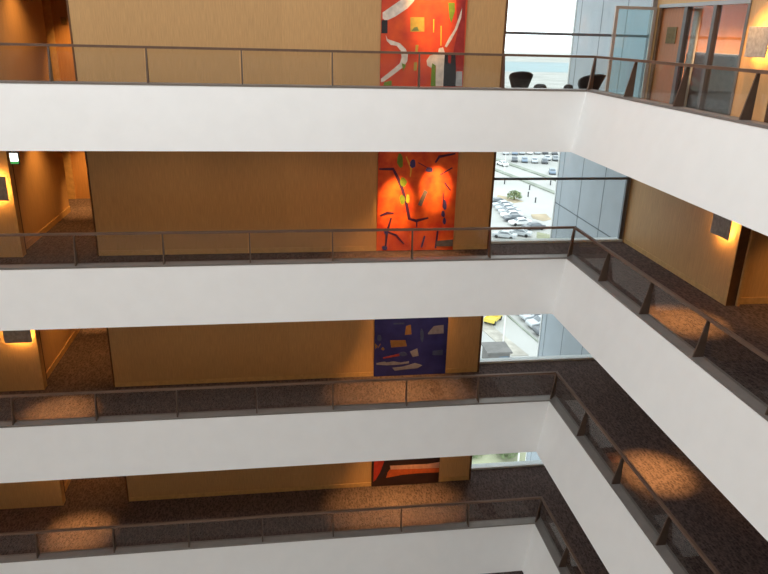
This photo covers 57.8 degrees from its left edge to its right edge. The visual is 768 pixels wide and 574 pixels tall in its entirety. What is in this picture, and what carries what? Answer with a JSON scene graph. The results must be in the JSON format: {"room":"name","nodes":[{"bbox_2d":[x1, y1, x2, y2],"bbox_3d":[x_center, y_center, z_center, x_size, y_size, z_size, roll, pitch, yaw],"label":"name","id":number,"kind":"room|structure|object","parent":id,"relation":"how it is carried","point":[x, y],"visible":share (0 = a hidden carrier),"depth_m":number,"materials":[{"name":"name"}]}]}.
{"room":"hotel atrium","nodes":[
{"label":"hotel atrium","id":0,"kind":"room"},
{"bbox_2d":[0,151,60,508],"bbox_3d":[-12.956,1.175,14.907,10.340,9.125,0.200,-1,20,-8],"label":"wall","id":1,"kind":"structure","parent":0,"point":[19,371],"depth_m":15.78,"materials":[{"name":"brown wood"}]},
{"bbox_2d":[0,176,8,200],"bbox_3d":[-7.998,-2.026,14.259,0.570,0.500,0.147,-1,20,-8],"label":"wall sconce","id":2,"kind":"object","parent":1,"relation":"attached to","point":[4,196],"visible":1,"depth_m":14.23,"materials":[{"name":"grey metal"}]},
{"bbox_2d":[3,151,25,256],"bbox_3d":[-7.728,-1.954,14.510,0.060,2.725,0.205,-1,20,-8],"label":"pier","id":3,"kind":"object","parent":1,"relation":"attached to","point":[9,169],"visible":0.69,"depth_m":14.54,"materials":[{"name":"brown wood"}]},
{"bbox_2d":[3,330,31,342],"bbox_3d":[-8.076,0.977,15.363,0.570,0.500,0.147,-1,20,-8],"label":"wall sconce","id":4,"kind":"object","parent":1,"relation":"attached to","point":[16,336],"visible":0.55,"depth_m":15.33,"materials":[{"name":"grey metal"}]},
{"bbox_2d":[32,330,46,389],"bbox_3d":[-7.806,1.049,15.613,0.060,2.725,0.205,-1,20,-8],"label":"pier","id":5,"kind":"object","parent":1,"relation":"attached to","point":[36,337],"visible":0.64,"depth_m":15.78,"materials":[{"name":"brown wood"}]},
{"bbox_2d":[57,480,65,505],"bbox_3d":[-7.883,4.052,16.716,0.060,2.725,0.205,-1,20,-8],"label":"pier","id":6,"kind":"object","parent":1,"relation":"attached to","point":[59,482],"visible":0.36,"depth_m":17.02,"materials":[{"name":"brown wood"}]},
{"bbox_2d":[0,0,75,371],"bbox_3d":[-8.927,-4.944,15.496,1.780,14.000,3.575,-1,20,-8],"label":"wall","id":7,"kind":"structure","parent":0,"point":[21,21],"depth_m":16.09,"materials":[{"name":"brown wood"}]},
{"bbox_2d":[10,151,26,251],"bbox_3d":[-7.843,-2.029,14.705,0.110,2.725,0.200,-1,20,-8],"label":"trim reveal","id":8,"kind":"structure","parent":7,"relation":"attached to","point":[10,151],"depth_m":14.91,"materials":[{"name":"brown wood"}]},
{"bbox_2d":[39,330,47,380],"bbox_3d":[-7.920,0.974,15.808,0.110,2.725,0.200,-1,20,-8],"label":"trim reveal","id":9,"kind":"structure","parent":7,"relation":"attached to","point":[39,330],"depth_m":16.14,"materials":[{"name":"brown wood"}]},
{"bbox_2d":[26,206,70,248],"bbox_3d":[-8.127,-1.471,16.902,0.018,0.150,3.575,-1,20,-8],"label":"baseboard","id":10,"kind":"structure","parent":7,"relation":"attached to","point":[31,241],"depth_m":16.89,"materials":[{"name":"brown wood"}]},
{"bbox_2d":[46,328,80,378],"bbox_3d":[-8.205,1.532,18.006,0.018,0.150,3.575,-1,20,-8],"label":"baseboard","id":11,"kind":"structure","parent":7,"relation":"attached to","point":[76,331],"depth_m":17.61,"materials":[{"name":"brown wood"}]},
{"bbox_2d":[68,0,505,496],"bbox_3d":[-1.872,-2.944,15.187,8.663,17.200,0.540,-1,20,-8],"label":"wall","id":12,"kind":"structure","parent":0,"point":[132,191],"depth_m":15.03,"materials":[{"name":"brown wood"}]},
{"bbox_2d":[66,0,77,80],"bbox_3d":[-6.046,-7.298,12.823,0.035,7.600,0.312,-1,20,-8],"label":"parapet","id":13,"kind":"structure","parent":12,"relation":"attached to","point":[69,21],"depth_m":13.57,"materials":[{"name":"brown wood"}]},
{"bbox_2d":[85,151,98,255],"bbox_3d":[-6.182,-2.008,14.767,0.035,2.725,0.312,-1,20,-8],"label":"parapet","id":14,"kind":"structure","parent":12,"relation":"attached to","point":[85,151],"depth_m":14.68,"materials":[{"name":"brown wood"}]},
{"bbox_2d":[106,328,114,386],"bbox_3d":[-6.260,0.995,15.870,0.035,2.725,0.312,-1,20,-8],"label":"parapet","id":15,"kind":"structure","parent":12,"relation":"attached to","point":[106,328],"depth_m":15.93,"materials":[{"name":"brown wood"}]},
{"bbox_2d":[125,476,128,501],"bbox_3d":[-6.337,3.997,16.973,0.035,2.725,0.312,-1,20,-8],"label":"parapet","id":16,"kind":"structure","parent":12,"relation":"attached to","point":[125,476],"depth_m":17.17,"materials":[{"name":"brown wood"}]},
{"bbox_2d":[99,244,486,255],"bbox_3d":[-1.886,-0.836,15.669,8.663,0.110,0.015,-1,20,-8],"label":"baseboard","id":17,"kind":"structure","parent":12,"relation":"attached to","point":[478,246],"depth_m":15.52,"materials":[{"name":"brown wood"}]},
{"bbox_2d":[115,368,476,386],"bbox_3d":[-1.964,2.167,16.772,8.663,0.110,0.015,-1,20,-8],"label":"baseboard","id":18,"kind":"structure","parent":12,"relation":"attached to","point":[455,370],"depth_m":16.62,"materials":[{"name":"brown wood"}]},
{"bbox_2d":[129,476,468,501],"bbox_3d":[-2.041,5.170,17.875,8.663,0.110,0.015,-1,20,-8],"label":"baseboard","id":19,"kind":"structure","parent":12,"relation":"attached to","point":[223,493],"depth_m":17.73,"materials":[{"name":"brown wood"}]},
{"bbox_2d":[371,457,439,486],"bbox_3d":[0.583,3.889,17.754,1.780,2.700,0.038,-1,20,-8],"label":"painting","id":20,"kind":"object","parent":12,"relation":"attached to","point":[422,470],"visible":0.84,"depth_m":18.07,"materials":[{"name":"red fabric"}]},
{"bbox_2d":[374,317,447,375],"bbox_3d":[0.661,0.888,16.648,1.780,2.700,0.045,-1,20,-8],"label":"painting","id":21,"kind":"object","parent":12,"relation":"attached to","point":[403,346],"visible":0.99,"depth_m":16.84,"materials":[{"name":"blue paint"}]},
{"bbox_2d":[376,152,458,250],"bbox_3d":[0.739,-2.114,15.541,1.780,2.700,0.052,-1,20,-8],"label":"painting","id":22,"kind":"object","parent":12,"relation":"attached to","point":[415,189],"visible":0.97,"depth_m":15.58,"materials":[{"name":"orange paint"}]},
{"bbox_2d":[380,0,467,86],"bbox_3d":[0.816,-5.117,14.440,1.780,2.700,0.047,-1,20,-8],"label":"painting","id":23,"kind":"object","parent":12,"relation":"attached to","point":[406,25],"visible":0.91,"depth_m":14.44,"materials":[{"name":"red fabric"}]},
{"bbox_2d":[469,455,471,479],"bbox_3d":[2.268,3.743,18.271,0.050,2.725,0.550,-1,20,-8],"label":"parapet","id":24,"kind":"structure","parent":12,"relation":"attached to","point":[471,455],"depth_m":18.36,"materials":[{"name":"brown wood"}]},
{"bbox_2d":[477,316,482,371],"bbox_3d":[2.346,0.740,17.168,0.050,2.725,0.550,-1,20,-8],"label":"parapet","id":25,"kind":"structure","parent":12,"relation":"attached to","point":[481,327],"depth_m":17.12,"materials":[{"name":"brown wood"}]},
{"bbox_2d":[487,152,496,248],"bbox_3d":[2.423,-2.263,16.064,0.050,2.725,0.550,-1,20,-8],"label":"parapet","id":26,"kind":"structure","parent":12,"relation":"attached to","point":[494,162],"depth_m":15.84,"materials":[{"name":"brown wood"}]},
{"bbox_2d":[499,0,508,87],"bbox_3d":[2.560,-7.553,14.121,0.050,7.600,0.550,-1,20,-8],"label":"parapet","id":27,"kind":"structure","parent":12,"relation":"attached to","point":[507,1],"depth_m":14.67,"materials":[{"name":"brown wood"}]},
{"bbox_2d":[0,466,608,573],"bbox_3d":[-3.941,7.226,12.333,27.200,0.020,23.000,-1,20,-8],"label":"floor","id":28,"kind":"structure","parent":0,"point":[100,501],"depth_m":17.04,"materials":[{"name":"brown carpet"}]},
{"bbox_2d":[0,328,767,573],"bbox_3d":[-3.863,4.224,11.230,27.200,0.020,23.000,-1,20,-8],"label":"floor","id":29,"kind":"structure","parent":0,"point":[732,544],"depth_m":15.60,"materials":[{"name":"brown carpet"}]},
{"bbox_2d":[0,198,767,404],"bbox_3d":[-3.786,1.221,10.127,27.200,0.020,23.000,-1,20,-8],"label":"floor","id":30,"kind":"structure","parent":0,"point":[749,322],"depth_m":14.75,"materials":[{"name":"brown carpet"}]},
{"bbox_2d":[487,571,523,573],"bbox_3d":[-4.018,10.229,13.437,27.200,0.020,23.000,-1,20,-8],"label":"floor","id":31,"kind":"structure","parent":0,"point":[511,572],"depth_m":19.72,"materials":[{"name":"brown carpet"}]},
{"bbox_2d":[527,0,767,460],"bbox_3d":[7.106,8.401,21.022,3.010,42.081,8.780,-1,20,-8],"label":"wall","id":32,"kind":"structure","parent":0,"point":[591,193],"depth_m":16.56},
{"bbox_2d":[525,0,577,460],"bbox_3d":[5.150,6.946,24.965,0.320,42.000,0.080,-1,20,-8],"label":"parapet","id":33,"kind":"structure","parent":32,"relation":"attached to","point":[576,0],"depth_m":21.11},
{"bbox_2d":[491,176,631,243],"bbox_3d":[4.160,-2.388,16.526,3.522,2.725,0.200,-1,20,-8],"label":"window","id":34,"kind":"structure","parent":32,"relation":"in","point":[628,179],"depth_m":16.81,"materials":[{"name":"grey metal"}]},
{"bbox_2d":[530,0,628,460],"bbox_3d":[5.383,5.277,21.965,0.014,47.211,4.405,-1,20,-8],"label":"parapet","id":35,"kind":"structure","parent":32,"relation":"attached to","point":[582,0],"depth_m":19.25,"materials":[{"name":"grey metal"}]},
{"bbox_2d":[506,0,657,97],"bbox_3d":[4.296,-7.678,14.582,3.522,7.600,0.200,-1,20,-8],"label":"window","id":36,"kind":"structure","parent":32,"relation":"in","point":[654,3],"depth_m":15.38,"materials":[{"name":"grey metal"}]},
{"bbox_2d":[604,6,656,98],"bbox_3d":[5.483,-5.109,15.565,0.950,2.159,0.060,-1,20,-8],"label":"door","id":37,"kind":"structure","parent":36,"relation":"attached to","point":[652,26],"depth_m":15.43,"materials":[{"name":"beige metal"}]},
{"bbox_2d":[622,237,723,303],"bbox_3d":[6.159,-0.460,15.212,0.015,0.110,4.275,-1,20,-8],"label":"baseboard","id":38,"kind":"structure","parent":32,"relation":"attached to","point":[697,285],"depth_m":14.82,"materials":[{"name":"brown wood"}]},
{"bbox_2d":[683,7,702,106],"bbox_3d":[6.356,-4.686,14.472,0.080,2.100,0.180,-1,20,-8],"label":"curtain","id":39,"kind":"object","parent":32,"relation":"hanging from","point":[698,10],"visible":0.68,"depth_m":14.31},
{"bbox_2d":[659,0,751,114],"bbox_3d":[6.257,-4.567,14.070,0.130,2.209,3.180,-1,20,-8],"label":"window","id":40,"kind":"structure","parent":32,"relation":"in","point":[718,5],"depth_m":13.66,"materials":[{"name":"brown metal"}]},
{"bbox_2d":[646,7,684,103],"bbox_3d":[6.097,-4.916,15.081,0.137,2.159,1.021,-1,20,-7],"label":"door","id":41,"kind":"structure","parent":40,"relation":"attached to","point":[669,25],"depth_m":15.11,"materials":[{"name":"brown wood"}]},
{"bbox_2d":[710,213,731,239],"bbox_3d":[6.375,-1.191,13.026,0.147,0.500,0.570,-1,20,-8],"label":"wall sconce","id":42,"kind":"object","parent":32,"relation":"attached to","point":[720,226],"visible":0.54,"depth_m":13.01,"materials":[{"name":"grey metal"}]},
{"bbox_2d":[723,224,754,305],"bbox_3d":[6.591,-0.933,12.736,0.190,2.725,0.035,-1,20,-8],"label":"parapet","id":43,"kind":"structure","parent":32,"relation":"attached to","point":[745,232],"depth_m":12.92,"materials":[{"name":"brown wood"}]},
{"bbox_2d":[744,26,767,57],"bbox_3d":[6.452,-4.194,11.923,0.147,0.500,0.570,-1,20,-8],"label":"wall sconce","id":44,"kind":"object","parent":32,"relation":"attached to","point":[757,39],"visible":1,"depth_m":11.90,"materials":[{"name":"beige stone"}]},
{"bbox_2d":[761,88,767,121],"bbox_3d":[6.745,-6.238,10.835,0.262,7.600,0.210,-1,20,-8],"label":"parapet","id":45,"kind":"structure","parent":32,"relation":"attached to","point":[766,98],"depth_m":11.94,"materials":[{"name":"brown wood"}]},
{"bbox_2d":[764,105,767,122],"bbox_3d":[6.728,-6.223,10.793,0.190,7.600,0.035,-1,20,-8],"label":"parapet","id":46,"kind":"structure","parent":32,"relation":"attached to","point":[766,114],"depth_m":11.97,"materials":[{"name":"brown wood"}]},
{"bbox_2d":[678,4,747,79],"bbox_3d":[7.496,-7.454,14.198,2.320,7.600,6.530,-1,20,-8],"label":"wall","id":47,"kind":"structure","parent":0,"point":[732,21],"depth_m":15.55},
{"bbox_2d":[741,231,767,297],"bbox_3d":[8.095,-1.013,13.059,2.760,2.725,0.150,-1,20,-8],"label":"wall","id":48,"kind":"structure","parent":0,"point":[756,279],"depth_m":13.08,"materials":[{"name":"brown wood"}]},
{"bbox_2d":[740,297,767,303],"bbox_3d":[8.075,0.234,13.428,2.760,0.130,0.020,-1,20,-8],"label":"baseboard","id":49,"kind":"structure","parent":48,"relation":"attached to","point":[747,300],"depth_m":13.28,"materials":[{"name":"brown wood"}]},
{"bbox_3d":[-8.478,-9.127,17.629,3.455,7.600,0.150,-1,20,-8],"label":"wall","id":50,"kind":"structure","parent":0,"visible":0},
{"bbox_2d":[42,0,75,80],"bbox_3d":[-8.355,-6.627,18.521,1.300,2.300,0.152,-1,20,-8],"label":"door","id":51,"kind":"structure","parent":50,"relation":"in","point":[59,13],"depth_m":18.48,"materials":[{"name":"brown wood"}]},
{"bbox_3d":[-9.141,3.348,18.543,1.780,2.725,3.575,-1,20,-8],"label":"wall","id":52,"kind":"structure","parent":0,"visible":0},
{"bbox_2d":[64,479,70,491],"bbox_3d":[-8.282,4.534,19.109,0.018,0.150,3.575,-1,20,-8],"label":"baseboard","id":53,"kind":"structure","parent":52,"relation":"attached to","point":[68,480],"depth_m":17.76,"materials":[{"name":"brown wood"}]},
{"bbox_3d":[-8.615,-3.837,19.573,3.455,2.725,0.150,-1,20,-8],"label":"wall","id":54,"kind":"structure","parent":0,"visible":0},
{"bbox_2d":[62,151,89,198],"bbox_3d":[-8.432,-3.625,19.624,1.300,2.300,0.152,-1,20,-8],"label":"door","id":55,"kind":"structure","parent":54,"relation":"in","point":[78,160],"depth_m":19.73,"materials":[{"name":"brown wood"}]},
{"bbox_3d":[-3.714,-1.559,9.105,27.200,0.455,23.000,-1,20,-8],"label":"ceiling","id":56,"kind":"structure","parent":0,"visible":0},
{"bbox_2d":[9,151,19,163],"bbox_3d":[-7.481,-2.836,14.021,0.170,0.720,0.062,-1,20,-8],"label":"exit sign","id":57,"kind":"object","parent":56,"relation":"hanging from","point":[14,156],"visible":0.84,"depth_m":14.08,"materials":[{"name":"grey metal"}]},
{"bbox_2d":[0,83,767,235],"bbox_3d":[-5.069,-0.389,4.963,20.330,1.050,14.868,-1,20,-8],"label":"parapet","id":58,"kind":"structure","parent":56,"relation":"attached to","point":[719,167],"depth_m":11.77,"materials":[{"name":"white paint"}]},
{"bbox_2d":[0,43,594,91],"bbox_3d":[-3.170,-3.719,11.737,14.100,0.620,0.206,-1,20,-8],"label":"balustrade","id":59,"kind":"object","parent":58,"relation":"on","point":[51,79],"visible":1,"depth_m":11.91,"materials":[{"name":"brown metal"}]},
{"bbox_2d":[586,56,767,128],"bbox_3d":[4.743,-1.476,6.187,0.206,0.620,14.218,-1,20,-8],"label":"balustrade","id":60,"kind":"object","parent":58,"relation":"on","point":[745,117],"visible":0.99,"depth_m":9.80,"materials":[{"name":"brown metal"}]},
{"bbox_3d":[-3.708,-1.782,9.023,27.200,0.020,23.000,-1,20,-8],"label":"floor","id":61,"kind":"structure","parent":0,"visible":0},
{"bbox_2d":[509,71,532,87],"bbox_3d":[2.818,-4.067,14.476,0.491,0.825,0.515,3,20,3],"label":"tub chair","id":62,"kind":"object","parent":61,"relation":"on","point":[520,79],"visible":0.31,"depth_m":14.25,"materials":[{"name":"black leather"}]},
{"bbox_2d":[533,84,546,87],"bbox_3d":[3.267,-3.989,14.665,0.300,0.570,0.300,-1,20,-8],"label":"stool","id":63,"kind":"object","parent":61,"relation":"on","point":[536,85],"visible":0.38,"depth_m":14.49,"materials":[{"name":"black leather"}]},
{"bbox_2d":[563,84,572,88],"bbox_3d":[3.868,-3.986,14.700,0.225,0.570,0.225,-1,20,-8],"label":"stool","id":64,"kind":"object","parent":61,"relation":"on","point":[567,86],"visible":0.34,"depth_m":14.55,"materials":[{"name":"metal"}]},
{"bbox_2d":[578,74,605,89],"bbox_3d":[4.329,-4.090,14.681,0.565,0.800,0.618,-5,21,-16],"label":"tub chair","id":65,"kind":"object","parent":61,"relation":"on","point":[598,78],"visible":0.3,"depth_m":14.43,"materials":[{"name":"leather"}]},
{"bbox_2d":[683,52,738,114],"bbox_3d":[7.255,-4.039,13.993,0.920,1.200,3.200,-1,20,-8],"label":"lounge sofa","id":66,"kind":"object","parent":61,"relation":"on","point":[720,86],"visible":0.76,"depth_m":14.18,"materials":[{"name":"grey fabric"}]},
{"bbox_3d":[6.213,1.310,15.887,0.190,2.725,4.375,-1,20,-8],"label":"wall","id":67,"kind":"structure","parent":0,"visible":0},
{"bbox_2d":[480,354,593,363],"bbox_3d":[4.082,0.615,17.629,3.522,2.725,0.200,-1,20,-8],"label":"windowsill","id":68,"kind":"structure","parent":67,"relation":"in","point":[584,356],"depth_m":18.04,"materials":[{"name":"grey metal"}]},
{"bbox_3d":[6.136,4.313,16.991,0.190,2.725,4.375,-1,20,-8],"label":"wall","id":69,"kind":"structure","parent":0,"visible":0},
{"bbox_2d":[471,460,543,469],"bbox_3d":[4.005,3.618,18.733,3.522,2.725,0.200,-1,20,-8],"label":"windowsill","id":70,"kind":"structure","parent":69,"relation":"in","point":[514,464],"depth_m":19.08,"materials":[{"name":"grey metal"}]},
{"bbox_3d":[-3.791,1.444,10.209,27.200,0.455,23.000,-1,20,-8],"label":"ceiling","id":71,"kind":"structure","parent":0,"visible":0},
{"bbox_2d":[0,259,767,540],"bbox_3d":[-5.147,2.614,6.066,20.330,1.050,14.868,-1,20,-8],"label":"parapet","id":72,"kind":"structure","parent":71,"relation":"attached to","point":[724,437],"depth_m":12.72,"materials":[{"name":"white paint"}]},
{"bbox_2d":[0,226,573,269],"bbox_3d":[-3.247,-0.716,12.841,14.100,0.620,0.206,-1,20,-8],"label":"balustrade","id":73,"kind":"object","parent":72,"relation":"on","point":[75,265],"visible":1,"depth_m":13.02,"materials":[{"name":"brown metal"}]},
{"bbox_2d":[563,226,767,420],"bbox_3d":[4.666,1.527,7.291,0.206,0.620,14.218,-1,20,-8],"label":"balustrade","id":74,"kind":"object","parent":72,"relation":"on","point":[696,355],"visible":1,"depth_m":10.11,"materials":[{"name":"grey metal"}]},
{"bbox_3d":[-3.869,4.447,11.312,27.200,0.455,23.000,-1,20,-8],"label":"ceiling","id":75,"kind":"structure","parent":0,"visible":0},
{"bbox_2d":[0,401,672,573],"bbox_3d":[-5.224,5.616,7.169,20.330,1.050,14.868,-1,20,-8],"label":"parapet","id":76,"kind":"structure","parent":75,"relation":"attached to","point":[95,450],"depth_m":13.98,"materials":[{"name":"white paint"}]},
{"bbox_2d":[0,371,555,427],"bbox_3d":[-3.325,2.287,13.944,14.100,0.620,0.206,-1,20,-8],"label":"balustrade","id":77,"kind":"object","parent":76,"relation":"on","point":[539,398],"visible":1,"depth_m":14.09,"materials":[{"name":"grey metal"}]},
{"bbox_2d":[546,371,719,573],"bbox_3d":[4.588,4.530,8.394,0.206,0.620,14.218,-1,20,-8],"label":"balustrade","id":78,"kind":"object","parent":76,"relation":"on","point":[658,541],"visible":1,"depth_m":11.79,"materials":[{"name":"grey metal"}]},
{"bbox_3d":[-3.946,7.449,12.415,27.200,0.455,23.000,-1,20,-8],"label":"ceiling","id":79,"kind":"structure","parent":0,"visible":0},
{"bbox_2d":[0,520,559,573],"bbox_3d":[-5.302,8.619,8.273,20.330,1.050,14.868,-1,20,-8],"label":"parapet","id":80,"kind":"structure","parent":79,"relation":"attached to","point":[516,547],"depth_m":15.45,"materials":[{"name":"white paint"}]},
{"bbox_2d":[0,496,540,562],"bbox_3d":[-3.402,5.290,15.047,14.100,0.620,0.206,-1,20,-8],"label":"balustrade","id":81,"kind":"object","parent":80,"relation":"on","point":[114,550],"visible":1,"depth_m":15.17,"materials":[{"name":"grey metal"}]},
{"bbox_2d":[532,496,584,573],"bbox_3d":[4.511,7.533,9.497,0.206,0.620,14.218,-1,20,-8],"label":"balustrade","id":82,"kind":"object","parent":80,"relation":"on","point":[560,561],"visible":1,"depth_m":15.11,"materials":[{"name":"grey metal"}]},
{"label":"outside","id":83,"kind":"structure","parent":0,"visible":0},
{"bbox_2d":[505,61,568,71],"bbox_3d":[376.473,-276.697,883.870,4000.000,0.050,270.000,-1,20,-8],"label":"river","id":84,"kind":"structure","parent":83,"point":[509,66],"depth_m":839.45,"materials":[{"name":"blue liquid"}]},
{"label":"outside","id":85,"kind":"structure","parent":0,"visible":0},
{"bbox_2d":[480,51,569,358],"bbox_3d":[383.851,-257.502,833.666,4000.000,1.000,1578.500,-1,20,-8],"label":"ground","id":86,"kind":"structure","parent":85,"point":[544,203],"depth_m":172.77,"materials":[{"name":"grey concrete"}]},
{"bbox_2d":[481,341,512,357],"bbox_3d":[12.795,8.024,79.849,2.900,2.500,2.900,-1,20,-8],"label":"kiosk","id":87,"kind":"object","parent":86,"relation":"on","point":[500,349],"visible":0.57,"depth_m":79.01,"materials":[{"name":"white concrete"}]},
{"bbox_2d":[472,452,525,463],"bbox_3d":[8.584,15.417,62.971,9.400,0.060,10.000,-1,20,-8],"label":"grass","id":88,"kind":"structure","parent":86,"relation":"on","point":[490,458],"depth_m":62.76,"materials":[{"name":"plant"}]},
{"bbox_2d":[496,453,517,458],"bbox_3d":[11.156,14.667,63.124,2.194,1.368,2.191,-13,25,-35],"label":"shrub","id":89,"kind":"object","parent":88,"relation":"on","point":[505,454],"visible":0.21,"depth_m":62.43,"materials":[{"name":"green plant"}]},
{"bbox_2d":[493,197,504,202],"bbox_3d":[25.389,-19.404,156.951,4.569,1.416,1.800,-3,21,-13],"label":"car","id":90,"kind":"object","parent":86,"relation":"on","point":[495,199],"visible":0.23,"depth_m":156.21,"materials":[{"name":"paint"}]},
{"bbox_2d":[496,160,508,166],"bbox_3d":[34.583,-36.134,203.131,1.800,1.416,4.569,-6,21,-20],"label":"car","id":91,"kind":"object","parent":86,"relation":"on","point":[502,162],"visible":1,"depth_m":201.91,"materials":[{"name":"white paint"}]},
{"bbox_2d":[492,200,513,205],"bbox_3d":[26.365,-18.453,154.432,4.569,1.416,1.800,-3,21,-13],"label":"car","id":92,"kind":"object","parent":86,"relation":"on","point":[499,202],"visible":0.62,"depth_m":153.75,"materials":[{"name":"silver paint"}]},
{"bbox_2d":[492,230,517,238],"bbox_3d":[22.730,-9.940,131.006,4.569,1.416,1.800,10,22,22],"label":"car","id":93,"kind":"object","parent":86,"relation":"on","point":[509,234],"visible":0.92,"depth_m":130.27,"materials":[{"name":"silver paint"}]},
{"bbox_2d":[482,319,528,355],"bbox_3d":[14.220,6.018,88.949,4.500,0.060,12.800,-1,20,-8],"label":"bare earth","id":94,"kind":"structure","parent":86,"relation":"on","point":[492,332],"depth_m":87.61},
{"bbox_2d":[484,315,502,324],"bbox_3d":[14.536,3.876,92.507,1.472,1.518,3.200,13,23,28],"label":"truck","id":95,"kind":"object","parent":94,"relation":"on","point":[490,319],"visible":0.67,"depth_m":91.92,"materials":[{"name":"yellow paint"}]},
{"bbox_2d":[495,203,516,209],"bbox_3d":[26.576,-17.414,151.619,4.569,1.416,1.800,-3,21,-13],"label":"car","id":96,"kind":"object","parent":86,"relation":"on","point":[503,205],"visible":0.69,"depth_m":150.95,"materials":[{"name":"silver paint"}]},
{"bbox_2d":[498,206,520,212],"bbox_3d":[26.786,-16.375,148.805,4.569,1.416,1.800,-3,21,-13],"label":"car","id":97,"kind":"object","parent":86,"relation":"on","point":[505,209],"visible":0.73,"depth_m":148.23,"materials":[{"name":"silver paint"}]},
{"bbox_2d":[497,195,522,202],"bbox_3d":[28.692,-20.502,162.143,6.000,0.060,8.500,-1,20,-8],"label":"grass","id":98,"kind":"structure","parent":86,"relation":"on","point":[500,196],"depth_m":161.49,"materials":[{"name":"beige plant"}]},
{"bbox_2d":[507,190,521,199],"bbox_3d":[30.230,-21.298,161.076,3.922,2.245,3.950,-1,20,-8],"label":"shrub","id":99,"kind":"object","parent":98,"relation":"on","point":[514,193],"visible":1,"depth_m":160.58,"materials":[{"name":"green plant"}]},
{"bbox_2d":[500,210,522,215],"bbox_3d":[26.799,-15.331,145.965,4.569,1.416,1.800,-3,21,-13],"label":"car","id":100,"kind":"object","parent":86,"relation":"on","point":[508,212],"visible":0.7,"depth_m":145.29,"materials":[{"name":"white paint"}]},
{"bbox_2d":[502,213,525,220],"bbox_3d":[26.812,-14.287,143.124,4.569,1.416,1.800,-3,21,-13],"label":"car","id":101,"kind":"object","parent":86,"relation":"on","point":[515,215],"visible":0.68,"depth_m":142.34,"materials":[{"name":"paint"}]},
{"bbox_2d":[511,156,517,161],"bbox_3d":[39.545,-38.760,210.627,1.800,1.416,4.569,5,20,9],"label":"car","id":102,"kind":"object","parent":86,"relation":"on","point":[514,158],"visible":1,"depth_m":209.44,"materials":[{"name":"paint"}]},
{"bbox_2d":[508,217,531,225],"bbox_3d":[27.446,-13.189,140.179,4.569,1.416,1.800,-3,21,-13],"label":"car","id":103,"kind":"object","parent":86,"relation":"on","point":[520,220],"visible":0.93,"depth_m":139.42,"materials":[{"name":"white paint"}]},
{"bbox_2d":[511,229,532,237],"bbox_3d":[25.906,-10.506,132.769,4.569,1.416,1.800,10,22,22],"label":"car","id":104,"kind":"object","parent":86,"relation":"on","point":[525,232],"visible":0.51,"depth_m":131.84,"materials":[{"name":"silver paint"}]},
{"bbox_2d":[506,315,537,341],"bbox_3d":[17.689,4.875,92.157,2.100,0.160,13.000,-1,20,-8],"label":"kerb","id":105,"kind":"object","parent":86,"relation":"on","point":[509,316],"visible":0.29,"depth_m":90.61,"materials":[{"name":"grey concrete"}]},
{"bbox_2d":[521,157,527,162],"bbox_3d":[42.454,-38.484,210.079,1.800,1.416,4.569,5,20,9],"label":"car","id":106,"kind":"object","parent":86,"relation":"on","point":[524,159],"visible":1,"depth_m":208.73,"materials":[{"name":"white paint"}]},
{"bbox_2d":[495,168,554,194],"bbox_3d":[34.801,-29.214,185.937,12.462,0.300,50.334,-1,20,-8],"label":"grass","id":107,"kind":"structure","parent":86,"relation":"on","point":[496,170],"depth_m":179.50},
{"bbox_2d":[496,158,555,180],"bbox_3d":[38.289,-35.556,203.441,20.561,0.300,84.350,-1,20,-8],"label":"grass","id":108,"kind":"structure","parent":86,"relation":"on","point":[497,159],"depth_m":196.66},
{"bbox_2d":[519,314,540,320],"bbox_3d":[20.615,3.690,93.760,4.569,1.416,1.800,-5,21,-16],"label":"car","id":109,"kind":"object","parent":86,"relation":"on","point":[524,317],"visible":0.23,"depth_m":92.68,"materials":[{"name":"silver paint"}]},
{"bbox_2d":[525,315,540,327],"bbox_3d":[21.041,4.515,91.545,4.569,1.416,1.800,-5,21,-16],"label":"car","id":110,"kind":"object","parent":86,"relation":"on","point":[535,321],"visible":0.38,"depth_m":90.92,"materials":[{"name":"silver paint"}]},
{"bbox_2d":[521,221,545,230],"bbox_3d":[29.493,-12.056,137.239,4.569,1.416,1.800,-5,21,-16],"label":"car","id":111,"kind":"object","parent":86,"relation":"on","point":[530,224],"visible":0.58,"depth_m":136.59,"materials":[{"name":"paint"}]},
{"bbox_2d":[531,157,537,162],"bbox_3d":[45.363,-38.208,209.532,1.800,1.416,4.569,5,20,9],"label":"car","id":112,"kind":"object","parent":86,"relation":"on","point":[534,159],"visible":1,"depth_m":208.37,"materials":[{"name":"silver paint"}]},
{"bbox_2d":[532,326,539,334],"bbox_3d":[21.467,5.340,89.329,4.569,1.416,1.800,-5,21,-16],"label":"car","id":113,"kind":"object","parent":86,"relation":"on","point":[535,329],"visible":0.21,"depth_m":88.84,"materials":[{"name":"paint"}]},
{"bbox_2d":[531,214,550,220],"bbox_3d":[33.108,-14.641,146.501,4.200,0.060,6.000,-1,20,-8],"label":"grass","id":114,"kind":"structure","parent":86,"relation":"on","point":[543,217],"depth_m":146.45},
{"bbox_2d":[536,232,549,237],"bbox_3d":[30.231,-9.522,132.367,4.000,0.060,7.000,-1,20,-8],"label":"grass","id":115,"kind":"structure","parent":86,"relation":"on","point":[539,234],"depth_m":133.19,"materials":[{"name":"plant"}]},
{"bbox_2d":[541,158,547,163],"bbox_3d":[48.273,-37.932,208.985,1.800,1.416,4.569,5,20,9],"label":"car","id":116,"kind":"object","parent":86,"relation":"on","point":[544,160],"visible":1,"depth_m":207.79,"materials":[{"name":"paint"}]},
{"bbox_2d":[549,168,555,174],"bbox_3d":[46.743,-32.185,193.236,1.800,1.416,4.569,5,20,9],"label":"car","id":117,"kind":"object","parent":86,"relation":"on","point":[551,170],"visible":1,"depth_m":191.72,"materials":[{"name":"blue paint"}]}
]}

